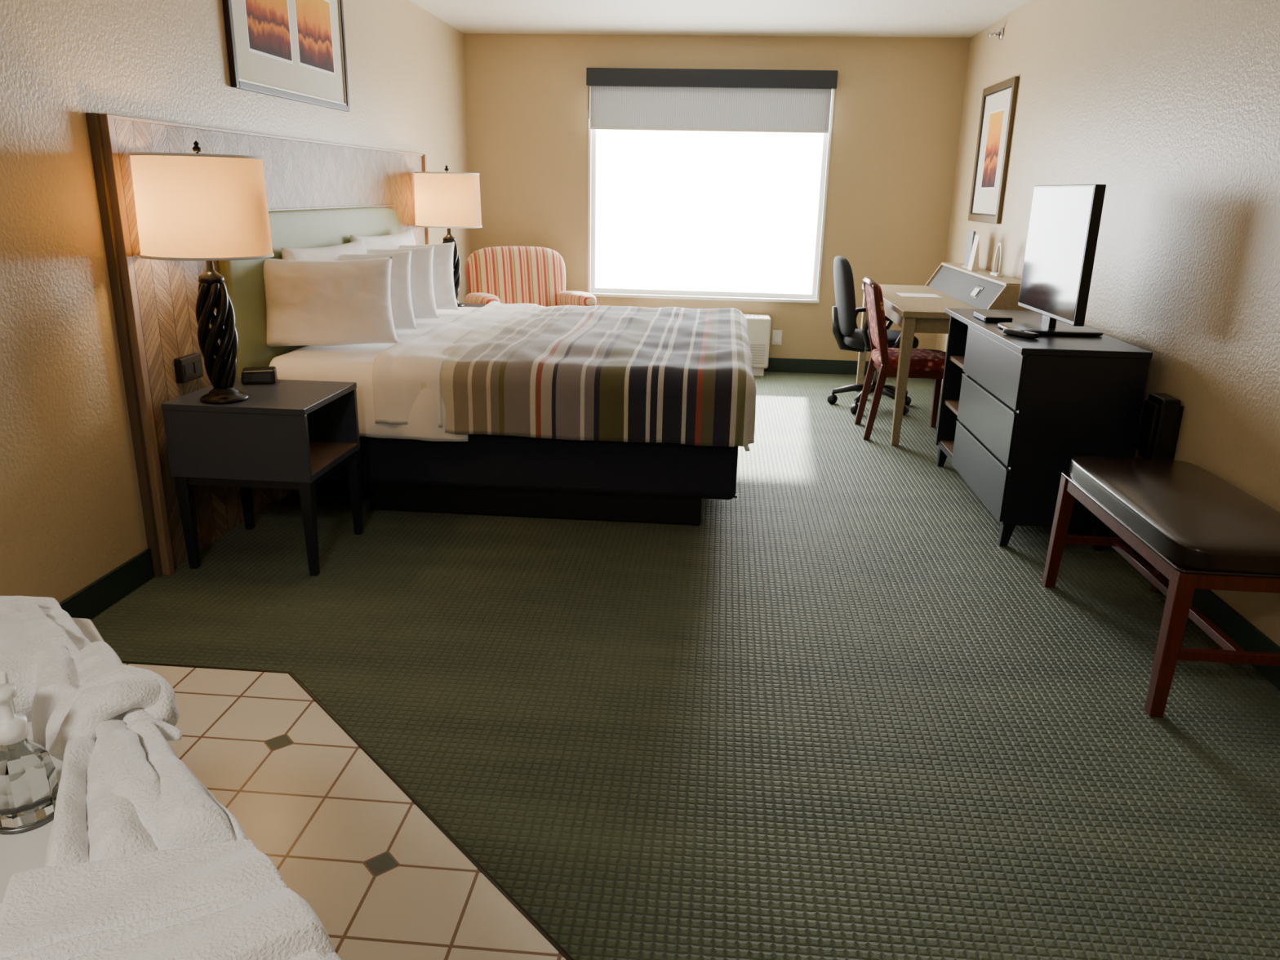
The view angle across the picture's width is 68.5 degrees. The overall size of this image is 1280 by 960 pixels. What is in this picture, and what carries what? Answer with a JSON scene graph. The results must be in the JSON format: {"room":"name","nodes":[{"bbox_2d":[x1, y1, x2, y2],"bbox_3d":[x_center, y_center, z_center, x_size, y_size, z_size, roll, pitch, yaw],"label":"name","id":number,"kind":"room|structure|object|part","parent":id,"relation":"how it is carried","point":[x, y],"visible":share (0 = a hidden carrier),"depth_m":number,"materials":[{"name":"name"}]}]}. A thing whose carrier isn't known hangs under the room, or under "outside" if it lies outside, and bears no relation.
{"room":"hotel room","nodes":[
{"label":"hotel room","id":0,"kind":"room"},
{"bbox_2d":[0,0,470,603],"bbox_3d":[-1.865,-0.674,2.519,0.200,2.440,10.470,3,17,4],"label":"wall","id":1,"kind":"structure","parent":0,"point":[71,513],"depth_m":2.96,"materials":[{"name":"beige paint"}]},
{"bbox_2d":[58,548,154,619],"bbox_3d":[-1.978,1.102,0.700,0.012,0.110,5.550,3,17,4],"label":"baseboard","id":2,"kind":"structure","parent":1,"relation":"attached to","point":[102,593],"depth_m":3.11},
{"bbox_2d":[85,112,430,577],"bbox_3d":[-1.546,-0.874,4.702,0.083,1.550,3.300,3,17,4],"label":"headboard","id":3,"kind":"object","parent":1,"relation":"attached to","point":[319,193],"visible":0.33,"depth_m":3.51,"materials":[{"name":"brown wood"}]},
{"bbox_2d":[173,352,203,383],"bbox_3d":[-1.652,-0.411,3.446,0.033,0.090,0.140,3,17,4],"label":"outlet box","id":4,"kind":"object","parent":3,"relation":"attached to","point":[188,367],"visible":1,"depth_m":3.42,"materials":[{"name":"black plastic"}]},
{"bbox_3d":[-1.532,-0.906,4.690,0.056,0.860,2.060,3,17,4],"label":"green panel","id":5,"kind":"part","parent":3,"relation":"part of","materials":[{"name":"green fabric"}]},
{"bbox_3d":[-1.534,-1.320,4.564,0.016,0.008,2.060,3,17,4],"label":"panel trim","id":6,"kind":"part","parent":3,"relation":"part of","materials":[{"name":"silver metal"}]},
{"bbox_2d":[222,0,350,111],"bbox_3d":[-1.560,-2.050,4.212,0.024,0.655,1.190,3,17,4],"label":"wall picture","id":7,"kind":"object","parent":1,"relation":"attached to","point":[293,50],"visible":1,"depth_m":4.21,"materials":[{"name":"multicoloured paper"}]},
{"bbox_2d":[245,0,292,61],"bbox_3d":[-1.579,-1.980,3.994,0.002,0.320,0.390,3,17,4],"label":"print","id":8,"kind":"object","parent":7,"relation":"attached to","point":[268,22],"depth_m":4.01},
{"bbox_2d":[295,0,333,72],"bbox_3d":[-1.538,-2.123,4.450,0.002,0.315,0.390,3,17,4],"label":"print","id":9,"kind":"object","parent":7,"relation":"attached to","point":[313,18],"depth_m":4.45},
{"bbox_2d":[122,662,566,959],"bbox_3d":[-1.119,1.281,0.359,1.768,0.004,4.925,3,17,4],"label":"floor tile","id":10,"kind":"structure","parent":0,"point":[381,879],"depth_m":2.06,"materials":[{"name":"beige tile"}]},
{"bbox_2d":[0,617,177,903],"bbox_3d":[-1.045,0.687,0.832,1.786,0.856,0.905,3,17,4],"label":"countertop","id":11,"kind":"structure","parent":10,"relation":"on","point":[26,851],"depth_m":0.73,"materials":[{"name":"white stone"}]},
{"bbox_2d":[0,671,17,713],"bbox_3d":[-0.546,0.207,0.800,0.032,0.100,0.024,3,17,4],"label":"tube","id":12,"kind":"object","parent":11,"relation":"on","point":[3,674],"visible":0.1,"depth_m":0.79,"materials":[{"name":"white plastic"}]},
{"bbox_2d":[0,683,58,834],"bbox_3d":[-0.497,0.216,0.747,0.054,0.115,0.054,3,17,4],"label":"soap dispenser","id":13,"kind":"object","parent":11,"relation":"on","point":[28,782],"visible":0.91,"depth_m":0.74,"materials":[{"name":"clear glass"}]},
{"bbox_3d":[-0.498,0.235,0.753,0.049,0.075,0.047,3,17,4],"label":"glass","id":14,"kind":"part","parent":13,"relation":"part of","materials":[{"name":"clear glass"}]},
{"bbox_2d":[0,595,127,748],"bbox_3d":[-0.669,0.170,0.981,0.260,0.060,0.426,-8,20,-28],"label":"towel","id":15,"kind":"object","parent":11,"relation":"on","point":[44,653],"visible":0.7,"depth_m":0.91,"materials":[{"name":"fabric"}]},
{"bbox_2d":[44,664,247,866],"bbox_3d":[-0.413,0.232,0.776,0.141,0.080,0.270,-8,20,-28],"label":"towel","id":16,"kind":"object","parent":11,"relation":"on","point":[123,791],"visible":0.84,"depth_m":0.73,"materials":[{"name":"fabric"}]},
{"bbox_2d":[0,839,341,959],"bbox_3d":[-0.333,0.306,0.615,0.227,0.060,0.198,-12,21,-37],"label":"folded towel","id":17,"kind":"object","parent":11,"relation":"on","point":[225,900],"visible":1,"depth_m":0.61,"materials":[{"name":"fabric"}]},
{"bbox_2d":[121,661,573,959],"bbox_3d":[-0.852,0.659,2.397,2.006,0.011,0.387,12,20,32],"label":"trim","id":18,"kind":"structure","parent":10,"relation":"attached to","point":[454,841],"depth_m":2.15,"materials":[{"name":"metal"}]},
{"bbox_2d":[90,371,1279,959],"bbox_3d":[0.034,0.650,2.752,4.066,0.150,10.470,3,17,4],"label":"floor","id":19,"kind":"structure","parent":0,"point":[827,714],"depth_m":2.60,"materials":[{"name":"green carpet"}]},
{"bbox_2d":[160,377,363,576],"bbox_3d":[-1.384,-0.026,3.540,0.510,0.620,0.480,3,17,4],"label":"nightstand","id":20,"kind":"object","parent":19,"relation":"on","point":[292,434],"visible":0.98,"depth_m":3.30,"materials":[{"name":"brown wood"}]},
{"bbox_3d":[-1.629,0.152,3.396,0.045,0.355,0.045,3,17,4],"label":"leg","id":21,"kind":"part","parent":20,"relation":"part of","materials":[{"name":"black wood"}]},
{"bbox_2d":[128,140,274,404],"bbox_3d":[-1.458,-0.697,3.194,0.413,0.862,0.413,3,17,4],"label":"table lamp","id":22,"kind":"object","parent":20,"relation":"on","point":[207,207],"visible":1,"depth_m":3.00,"materials":[{"name":"beige fabric"}]},
{"bbox_3d":[-1.454,-0.911,3.128,0.408,0.320,0.408,3,17,4],"label":"lamp shade","id":23,"kind":"part","parent":22,"relation":"part of","materials":[{"name":"white fabric"}]},
{"bbox_3d":[-1.592,0.029,3.796,0.045,0.355,0.045,3,17,4],"label":"leg","id":24,"kind":"part","parent":20,"relation":"part of","materials":[{"name":"black wood"}]},
{"bbox_2d":[240,366,277,384],"bbox_3d":[-1.455,-0.400,3.587,0.125,0.060,0.059,-2,17,-11],"label":"alarm clock","id":25,"kind":"object","parent":20,"relation":"on","point":[263,375],"visible":1,"depth_m":3.57,"materials":[{"name":"black plastic"}]},
{"bbox_3d":[-1.376,-0.054,3.530,0.465,0.030,0.450,3,17,4],"label":"rail","id":26,"kind":"part","parent":20,"relation":"part of","materials":[{"name":"grey wood"}]},
{"bbox_3d":[-1.176,0.174,3.356,0.045,0.355,0.045,3,17,4],"label":"leg","id":27,"kind":"part","parent":20,"relation":"part of","materials":[{"name":"black wood"}]},
{"bbox_3d":[-1.139,0.048,3.766,0.045,0.355,0.045,3,17,4],"label":"leg","id":28,"kind":"part","parent":20,"relation":"part of","materials":[{"name":"black wood"}]},
{"bbox_2d":[462,302,487,307],"bbox_3d":[-1.182,-0.817,6.124,0.445,0.620,0.380,3,17,4],"label":"nightstand","id":29,"kind":"object","parent":19,"relation":"on","point":[477,305],"visible":0.02,"depth_m":6.13,"materials":[{"name":"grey wood"}]},
{"bbox_2d":[413,165,482,306],"bbox_3d":[-1.201,-1.530,5.918,0.413,0.862,0.413,3,17,4],"label":"table lamp","id":30,"kind":"object","parent":29,"relation":"on","point":[443,200],"visible":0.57,"depth_m":5.70,"materials":[{"name":"beige fabric"}]},
{"bbox_3d":[-1.197,-1.744,5.852,0.408,0.320,0.408,3,17,4],"label":"lamp shade","id":31,"kind":"part","parent":30,"relation":"part of","materials":[{"name":"white fabric"}]},
{"bbox_2d":[269,301,755,525],"bbox_3d":[-0.477,-0.447,4.809,2.055,0.715,2.110,3,17,4],"label":"bed","id":32,"kind":"object","parent":19,"relation":"on","point":[628,414],"visible":0.85,"depth_m":3.87,"materials":[{"name":"multicoloured fabric"}]},
{"bbox_2d":[280,239,366,261],"bbox_3d":[-1.445,-0.907,4.430,0.152,0.409,0.800,4,17,9],"label":"pillow","id":33,"kind":"object","parent":32,"relation":"on","point":[332,253],"visible":0.16,"depth_m":4.27,"materials":[{"name":"fabric"}]},
{"bbox_2d":[263,257,398,346],"bbox_3d":[-1.340,-0.767,4.046,0.561,0.372,0.223,-4,18,-17],"label":"pillow","id":34,"kind":"object","parent":32,"relation":"on","point":[335,303],"visible":0.98,"depth_m":3.97,"materials":[{"name":"fabric"}]},
{"bbox_2d":[338,250,417,328],"bbox_3d":[-1.332,-0.902,4.484,0.501,0.372,0.211,-5,18,-20],"label":"pillow","id":35,"kind":"object","parent":32,"relation":"on","point":[403,317],"visible":0.24,"depth_m":4.48,"materials":[{"name":"fabric"}]},
{"bbox_2d":[350,229,415,248],"bbox_3d":[-1.378,-1.143,5.171,0.158,0.428,0.801,4,17,9],"label":"pillow","id":36,"kind":"object","parent":32,"relation":"on","point":[406,237],"visible":0.23,"depth_m":5.06,"materials":[{"name":"fabric"}]},
{"bbox_2d":[366,245,438,318],"bbox_3d":[-1.307,-1.018,4.865,0.500,0.372,0.208,-5,18,-18],"label":"pillow","id":37,"kind":"object","parent":32,"relation":"on","point":[423,299],"visible":0.28,"depth_m":4.85,"materials":[{"name":"fabric"}]},
{"bbox_2d":[398,242,457,309],"bbox_3d":[-1.277,-1.135,5.246,0.500,0.372,0.213,-4,18,-17],"label":"pillow","id":38,"kind":"object","parent":32,"relation":"on","point":[442,260],"visible":0.29,"depth_m":5.23,"materials":[{"name":"fabric"}]},
{"bbox_2d":[421,305,755,451],"bbox_3d":[-0.119,-0.604,4.729,1.345,0.339,2.109,3,17,4],"label":"blanket","id":39,"kind":"object","parent":32,"relation":"on","point":[606,376],"depth_m":3.78,"materials":[{"name":"multicoloured fabric"}]},
{"bbox_2d":[465,246,596,306],"bbox_3d":[-0.815,-1.193,6.819,0.850,0.944,0.799,-6,18,-21],"label":"armchair","id":40,"kind":"object","parent":19,"relation":"on","point":[536,275],"visible":0.4,"depth_m":6.91,"materials":[{"name":"fabric"}]},
{"bbox_2d":[743,314,770,375],"bbox_3d":[0.483,-1.069,7.340,1.042,0.454,0.221,3,17,4],"label":"air conditioner","id":41,"kind":"object","parent":19,"relation":"on","point":[758,325],"visible":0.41,"depth_m":7.20,"materials":[{"name":"white plastic"}]},
{"bbox_2d":[750,344,765,364],"bbox_3d":[0.472,-0.987,7.253,0.980,0.148,0.005,3,17,4],"label":"grille","id":42,"kind":"object","parent":41,"relation":"attached to","point":[757,351],"depth_m":7.22,"materials":[{"name":"white plastic"}]},
{"bbox_3d":[0.480,-0.886,7.415,0.980,0.060,0.187,3,17,4],"label":"foot frame","id":43,"kind":"part","parent":41,"relation":"part of","materials":[{"name":"white plastic"}]},
{"bbox_2d":[826,255,919,414],"bbox_3d":[1.539,-0.959,6.162,0.599,0.978,0.580,3,17,4],"label":"office chair","id":44,"kind":"object","parent":19,"relation":"on","point":[846,331],"visible":0.77,"depth_m":6.02,"materials":[{"name":"black plastic"}]},
{"bbox_3d":[1.429,-0.613,6.310,0.267,0.090,0.056,7,18,19],"label":"star leg","id":45,"kind":"part","parent":44,"relation":"part of","materials":[{"name":"black plastic"}]},
{"bbox_3d":[1.479,-0.567,6.164,0.056,0.090,0.267,12,20,32],"label":"star leg","id":46,"kind":"part","parent":44,"relation":"part of","materials":[{"name":"black plastic"}]},
{"bbox_3d":[1.582,-1.063,6.373,0.294,0.228,0.096,3,17,4],"label":"arm","id":47,"kind":"part","parent":44,"relation":"part of","materials":[{"name":"black plastic"}]},
{"bbox_3d":[1.570,-0.924,6.167,0.470,0.090,0.470,3,17,4],"label":"seat","id":48,"kind":"part","parent":44,"relation":"part of","materials":[{"name":"fabric"}]},
{"bbox_3d":[1.541,-0.924,5.919,0.294,0.228,0.096,3,17,4],"label":"arm","id":49,"kind":"part","parent":44,"relation":"part of","materials":[{"name":"black plastic"}]},
{"bbox_3d":[1.627,-0.564,6.165,0.056,0.090,0.267,-10,20,-33],"label":"star leg","id":50,"kind":"part","parent":44,"relation":"part of","materials":[{"name":"black plastic"}]},
{"bbox_3d":[1.679,-0.605,6.304,0.267,0.090,0.056,-4,18,-16],"label":"star leg","id":51,"kind":"part","parent":44,"relation":"part of","materials":[{"name":"black plastic"}]},
{"bbox_2d":[853,276,946,439],"bbox_3d":[1.554,-0.714,5.498,0.541,0.902,0.430,3,17,4],"label":"desk chair","id":52,"kind":"object","parent":19,"relation":"on","point":[925,363],"visible":0.88,"depth_m":5.36,"materials":[{"name":"brown wood"}]},
{"bbox_3d":[1.388,-0.556,5.760,0.109,0.440,0.036,3,17,4],"label":"leg","id":53,"kind":"part","parent":52,"relation":"part of","materials":[{"name":"brown wood"}]},
{"bbox_3d":[1.384,-0.977,5.632,0.134,0.440,0.036,3,17,4],"label":"post","id":54,"kind":"part","parent":52,"relation":"part of","materials":[{"name":"brown wood"}]},
{"bbox_3d":[1.317,-1.132,5.391,0.049,0.049,0.386,3,17,4],"label":"rail","id":55,"kind":"part","parent":52,"relation":"part of","materials":[{"name":"brown wood"}]},
{"bbox_3d":[1.355,-0.446,5.398,0.109,0.440,0.036,3,17,4],"label":"leg","id":56,"kind":"part","parent":52,"relation":"part of","materials":[{"name":"brown wood"}]},
{"bbox_3d":[1.351,-0.867,5.270,0.134,0.440,0.036,3,17,4],"label":"post","id":57,"kind":"part","parent":52,"relation":"part of","materials":[{"name":"brown wood"}]},
{"bbox_3d":[1.608,-0.658,5.510,0.420,0.050,0.400,3,17,4],"label":"seat rail","id":58,"kind":"part","parent":52,"relation":"part of","materials":[{"name":"brown wood"}]},
{"bbox_2d":[871,347,946,371],"bbox_3d":[1.599,-0.706,5.496,0.450,0.080,0.430,3,17,4],"label":"seat cushion","id":59,"kind":"object","parent":52,"relation":"on","point":[922,359],"depth_m":5.32,"materials":[{"name":"red fabric"}]},
{"bbox_3d":[1.809,-0.518,5.734,0.040,0.400,0.040,3,17,4],"label":"leg","id":60,"kind":"part","parent":52,"relation":"part of","materials":[{"name":"brown wood"}]},
{"bbox_2d":[856,262,1031,445],"bbox_3d":[1.824,-0.847,5.915,0.672,0.922,1.600,3,17,4],"label":"desk","id":61,"kind":"object","parent":19,"relation":"on","point":[958,286],"visible":0.53,"depth_m":5.33,"materials":[{"name":"brown wood"}]},
{"bbox_3d":[1.597,-0.986,6.686,0.065,0.725,0.065,3,17,4],"label":"leg","id":62,"kind":"part","parent":61,"relation":"part of","materials":[{"name":"brown wood"}]},
{"bbox_3d":[1.467,-0.546,5.247,0.065,0.725,0.065,3,17,4],"label":"leg","id":63,"kind":"part","parent":61,"relation":"part of","materials":[{"name":"brown wood"}]},
{"bbox_2d":[897,293,942,297],"bbox_3d":[1.751,-1.159,5.900,0.240,0.002,0.220,3,17,4],"label":"paper sheet","id":64,"kind":"object","parent":61,"relation":"on","point":[903,295],"visible":1,"depth_m":5.89,"materials":[{"name":"white paper"}]},
{"bbox_3d":[2.190,-0.959,6.640,0.065,0.725,0.065,3,17,4],"label":"leg","id":65,"kind":"part","parent":61,"relation":"part of","materials":[{"name":"brown wood"}]},
{"bbox_2d":[961,230,976,268],"bbox_3d":[2.126,-1.477,6.021,0.060,0.230,0.160,3,17,4],"label":"stand","id":66,"kind":"object","parent":61,"relation":"on","point":[971,235],"visible":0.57,"depth_m":6.02,"materials":[{"name":"white plastic"}]},
{"bbox_2d":[967,235,979,271],"bbox_3d":[2.084,-1.413,5.845,0.050,0.210,0.120,3,17,4],"label":"tent card","id":67,"kind":"object","parent":61,"relation":"on","point":[973,265],"visible":1,"depth_m":5.82,"materials":[{"name":"paper"}]},
{"bbox_2d":[970,287,980,296],"bbox_3d":[1.950,-1.093,5.461,0.030,0.041,0.100,3,17,4],"label":"outlet","id":68,"kind":"object","parent":61,"relation":"attached to","point":[976,291],"depth_m":5.44,"materials":[{"name":"white plastic"}]},
{"bbox_2d":[935,307,1152,551],"bbox_3d":[1.727,-0.285,4.264,0.477,0.816,1.294,3,17,4],"label":"dresser","id":69,"kind":"object","parent":19,"relation":"on","point":[1015,412],"visible":0.89,"depth_m":3.70,"materials":[{"name":"black paint"}]},
{"bbox_3d":[1.594,-0.124,4.940,0.051,0.105,0.049,3,17,4],"label":"leg","id":70,"kind":"part","parent":69,"relation":"part of","materials":[{"name":"black wood"}]},
{"bbox_2d":[940,440,954,455],"bbox_3d":[1.773,-0.141,4.743,0.423,0.006,0.383,3,17,4],"label":"shelf","id":71,"kind":"object","parent":69,"relation":"attached to","point":[946,446],"depth_m":4.83,"materials":[{"name":"brown wood"}]},
{"bbox_2d":[944,400,959,415],"bbox_3d":[1.777,-0.342,4.682,0.423,0.020,0.383,3,17,4],"label":"shelf","id":72,"kind":"object","parent":69,"relation":"attached to","point":[952,404],"depth_m":4.79,"materials":[{"name":"brown wood"}]},
{"bbox_2d":[950,355,964,368],"bbox_3d":[1.782,-0.562,4.614,0.423,0.020,0.383,3,17,4],"label":"shelf","id":73,"kind":"object","parent":69,"relation":"attached to","point":[958,360],"depth_m":4.72,"materials":[{"name":"brown wood"}]},
{"bbox_3d":[1.491,-0.056,4.138,0.022,0.212,0.842,3,17,4],"label":"drawer","id":74,"kind":"part","parent":69,"relation":"part of","materials":[{"name":"grey wood"}]},
{"bbox_3d":[1.490,-0.161,4.106,0.021,0.007,0.834,3,17,4],"label":"drawer pull","id":75,"kind":"part","parent":69,"relation":"part of","materials":[{"name":"wood"}]},
{"bbox_3d":[1.496,-0.274,4.070,0.022,0.212,0.842,3,17,4],"label":"drawer","id":76,"kind":"part","parent":69,"relation":"part of","materials":[{"name":"grey wood"}]},
{"bbox_3d":[1.494,-0.379,4.038,0.021,0.007,0.834,3,17,4],"label":"drawer pull","id":77,"kind":"part","parent":69,"relation":"part of","materials":[{"name":"metal"}]},
{"bbox_2d":[973,311,1013,322],"bbox_3d":[1.632,-0.756,4.355,0.123,0.022,0.220,3,17,4],"label":"cable box","id":78,"kind":"object","parent":69,"relation":"on","point":[989,317],"visible":0.96,"depth_m":4.28,"materials":[{"name":"black plastic"}]},
{"bbox_3d":[1.572,-0.759,4.359,0.003,0.014,0.200,3,17,4],"label":"panel","id":79,"kind":"part","parent":78,"relation":"part of","materials":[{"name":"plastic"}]},
{"bbox_3d":[1.500,-0.492,4.003,0.022,0.212,0.842,3,17,4],"label":"drawer","id":80,"kind":"part","parent":69,"relation":"part of","materials":[{"name":"grey wood"}]},
{"bbox_3d":[1.499,-0.596,3.971,0.021,0.007,0.834,3,17,4],"label":"drawer pull","id":81,"kind":"part","parent":69,"relation":"part of","materials":[{"name":"wood"}]},
{"bbox_3d":[1.492,0.217,3.825,0.051,0.105,0.049,3,17,4],"label":"leg","id":82,"kind":"part","parent":69,"relation":"part of","materials":[{"name":"black wood"}]},
{"bbox_2d":[1003,328,1039,338],"bbox_3d":[1.557,-0.600,3.842,0.044,0.025,0.170,-6,19,-23],"label":"remote control","id":83,"kind":"object","parent":69,"relation":"on","point":[1016,332],"visible":1,"depth_m":3.82,"materials":[{"name":"black plastic"}]},
{"bbox_2d":[997,184,1106,336],"bbox_3d":[1.748,-0.918,3.917,0.380,0.595,0.700,2,17,4],"label":"television","id":84,"kind":"object","parent":69,"relation":"on","point":[1064,221],"visible":0.9,"depth_m":3.84,"materials":[{"name":"black plastic"}]},
{"bbox_3d":[1.857,0.233,3.797,0.049,0.105,0.049,3,17,4],"label":"leg","id":85,"kind":"part","parent":69,"relation":"part of","materials":[{"name":"black wood"}]},
{"bbox_2d":[1041,456,1279,717],"bbox_3d":[1.663,0.276,2.930,0.436,0.524,0.926,3,17,4],"label":"bench","id":86,"kind":"object","parent":19,"relation":"on","point":[1180,517],"visible":1,"depth_m":2.65,"materials":[{"name":"brown leather"}]},
{"bbox_3d":[1.510,0.188,3.375,0.054,0.425,0.054,3,17,4],"label":"leg","id":87,"kind":"part","parent":86,"relation":"part of","materials":[{"name":"brown wood"}]},
{"bbox_3d":[1.887,0.205,3.346,0.048,0.425,0.054,3,17,4],"label":"leg","id":88,"kind":"part","parent":86,"relation":"part of","materials":[{"name":"brown wood"}]},
{"bbox_3d":[1.434,0.442,2.544,0.054,0.425,0.054,3,17,4],"label":"leg","id":89,"kind":"part","parent":86,"relation":"part of","materials":[{"name":"brown wood"}]},
{"bbox_2d":[1069,456,1279,574],"bbox_3d":[1.667,0.075,2.868,0.428,0.102,0.918,3,17,4],"label":"cushion","id":90,"kind":"object","parent":86,"relation":"on","point":[1185,516],"depth_m":2.70,"materials":[{"name":"brown leather"}]},
{"bbox_2d":[463,33,970,360],"bbox_3d":[0.505,-2.084,7.263,3.666,2.440,0.200,3,17,4],"label":"wall","id":91,"kind":"structure","parent":0,"point":[898,103],"depth_m":7.03,"materials":[{"name":"beige paint"}]},
{"bbox_2d":[590,292,819,303],"bbox_3d":[0.488,-1.430,7.372,1.809,0.024,0.075,3,17,4],"label":"sill","id":92,"kind":"structure","parent":91,"relation":"attached to","point":[595,294],"depth_m":7.34,"materials":[{"name":"white paint"}]},
{"bbox_2d":[591,129,827,298],"bbox_3d":[0.511,-2.236,7.195,1.785,1.630,0.060,3,17,4],"label":"frame","id":93,"kind":"object","parent":91,"relation":"attached to","point":[593,215],"visible":0.52,"depth_m":7.34,"materials":[{"name":"white paint"}]},
{"bbox_2d":[587,86,835,299],"bbox_3d":[0.505,-2.218,7.138,1.805,1.630,0.060,3,17,4],"label":"reveal","id":94,"kind":"object","parent":91,"relation":"attached to","point":[589,184],"visible":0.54,"depth_m":7.15,"materials":[{"name":"white paint"}]},
{"bbox_2d":[586,67,838,133],"bbox_3d":[0.512,-2.781,6.893,1.815,0.420,0.094,3,17,4],"label":"roller shade","id":95,"kind":"object","parent":91,"relation":"attached to","point":[689,100],"visible":1,"depth_m":6.88,"materials":[{"name":"cloth"},{"name":"black metal"}]},
{"bbox_3d":[-0.378,-2.801,6.966,0.009,0.230,0.008,3,17,4],"label":"chain","id":96,"kind":"part","parent":95,"relation":"part of","materials":[{"name":"white plastic"}]},
{"bbox_2d":[771,329,782,345],"bbox_3d":[1.078,-1.118,7.385,0.075,0.115,0.030,3,17,4],"label":"wall outlet","id":97,"kind":"object","parent":91,"relation":"attached to","point":[776,334],"visible":1,"depth_m":7.39,"materials":[{"name":"white paint"}]},
{"bbox_2d":[764,357,879,375],"bbox_3d":[0.472,-0.940,7.504,3.666,0.110,0.012,3,17,4],"label":"baseboard","id":98,"kind":"structure","parent":91,"relation":"attached to","point":[775,365],"depth_m":7.43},
{"bbox_2d":[408,0,1029,37],"bbox_3d":[0.087,-1.825,1.990,4.066,0.150,10.470,3,17,4],"label":"ceiling","id":99,"kind":"structure","parent":0,"point":[817,18],"depth_m":6.07,"materials":[{"name":"white paint"}]},
{"bbox_2d":[990,242,1004,276],"bbox_3d":[2.083,-1.283,5.454,0.040,0.190,0.140,3,17,4],"label":"arch","id":100,"kind":"object","parent":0,"point":[1000,247],"depth_m":5.41,"materials":[{"name":"white ceramic"}]},
{"bbox_2d":[935,0,1279,646],"bbox_3d":[1.986,-0.501,2.222,0.200,2.440,10.470,3,17,4],"label":"wall","id":101,"kind":"structure","parent":0,"point":[1171,106],"depth_m":3.54,"materials":[{"name":"beige paint"}]},
{"bbox_2d":[967,75,1019,223],"bbox_3d":[2.232,-2.070,5.966,0.024,0.835,0.720,3,17,4],"label":"wall picture","id":102,"kind":"object","parent":101,"relation":"attached to","point":[998,103],"visible":1,"depth_m":5.92,"materials":[{"name":"multicoloured paper"}]},
{"bbox_2d":[981,110,1004,187],"bbox_3d":[2.232,-2.090,5.955,0.002,0.450,0.310,3,17,4],"label":"print","id":103,"kind":"object","parent":102,"relation":"attached to","point":[996,118],"depth_m":5.94},
{"bbox_2d":[988,27,1004,39],"bbox_3d":[2.231,-2.797,5.891,0.078,0.070,0.070,3,17,4],"label":"sprinkler","id":104,"kind":"object","parent":101,"relation":"attached to","point":[1001,33],"visible":1,"depth_m":5.88,"materials":[{"name":"metal"}]},
{"bbox_2d":[933,378,1279,690],"bbox_3d":[1.856,0.609,2.567,0.012,0.110,10.058,3,17,4],"label":"baseboard","id":105,"kind":"structure","parent":101,"relation":"attached to","point":[1234,625],"depth_m":2.98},
{"bbox_2d":[1136,392,1184,561],"bbox_3d":[1.915,0.010,3.526,0.096,0.658,0.156,3,17,4],"label":"box","id":106,"kind":"object","parent":101,"relation":"attached to","point":[1162,413],"visible":0.73,"depth_m":3.43,"materials":[{"name":"black plastic"}]}
]}

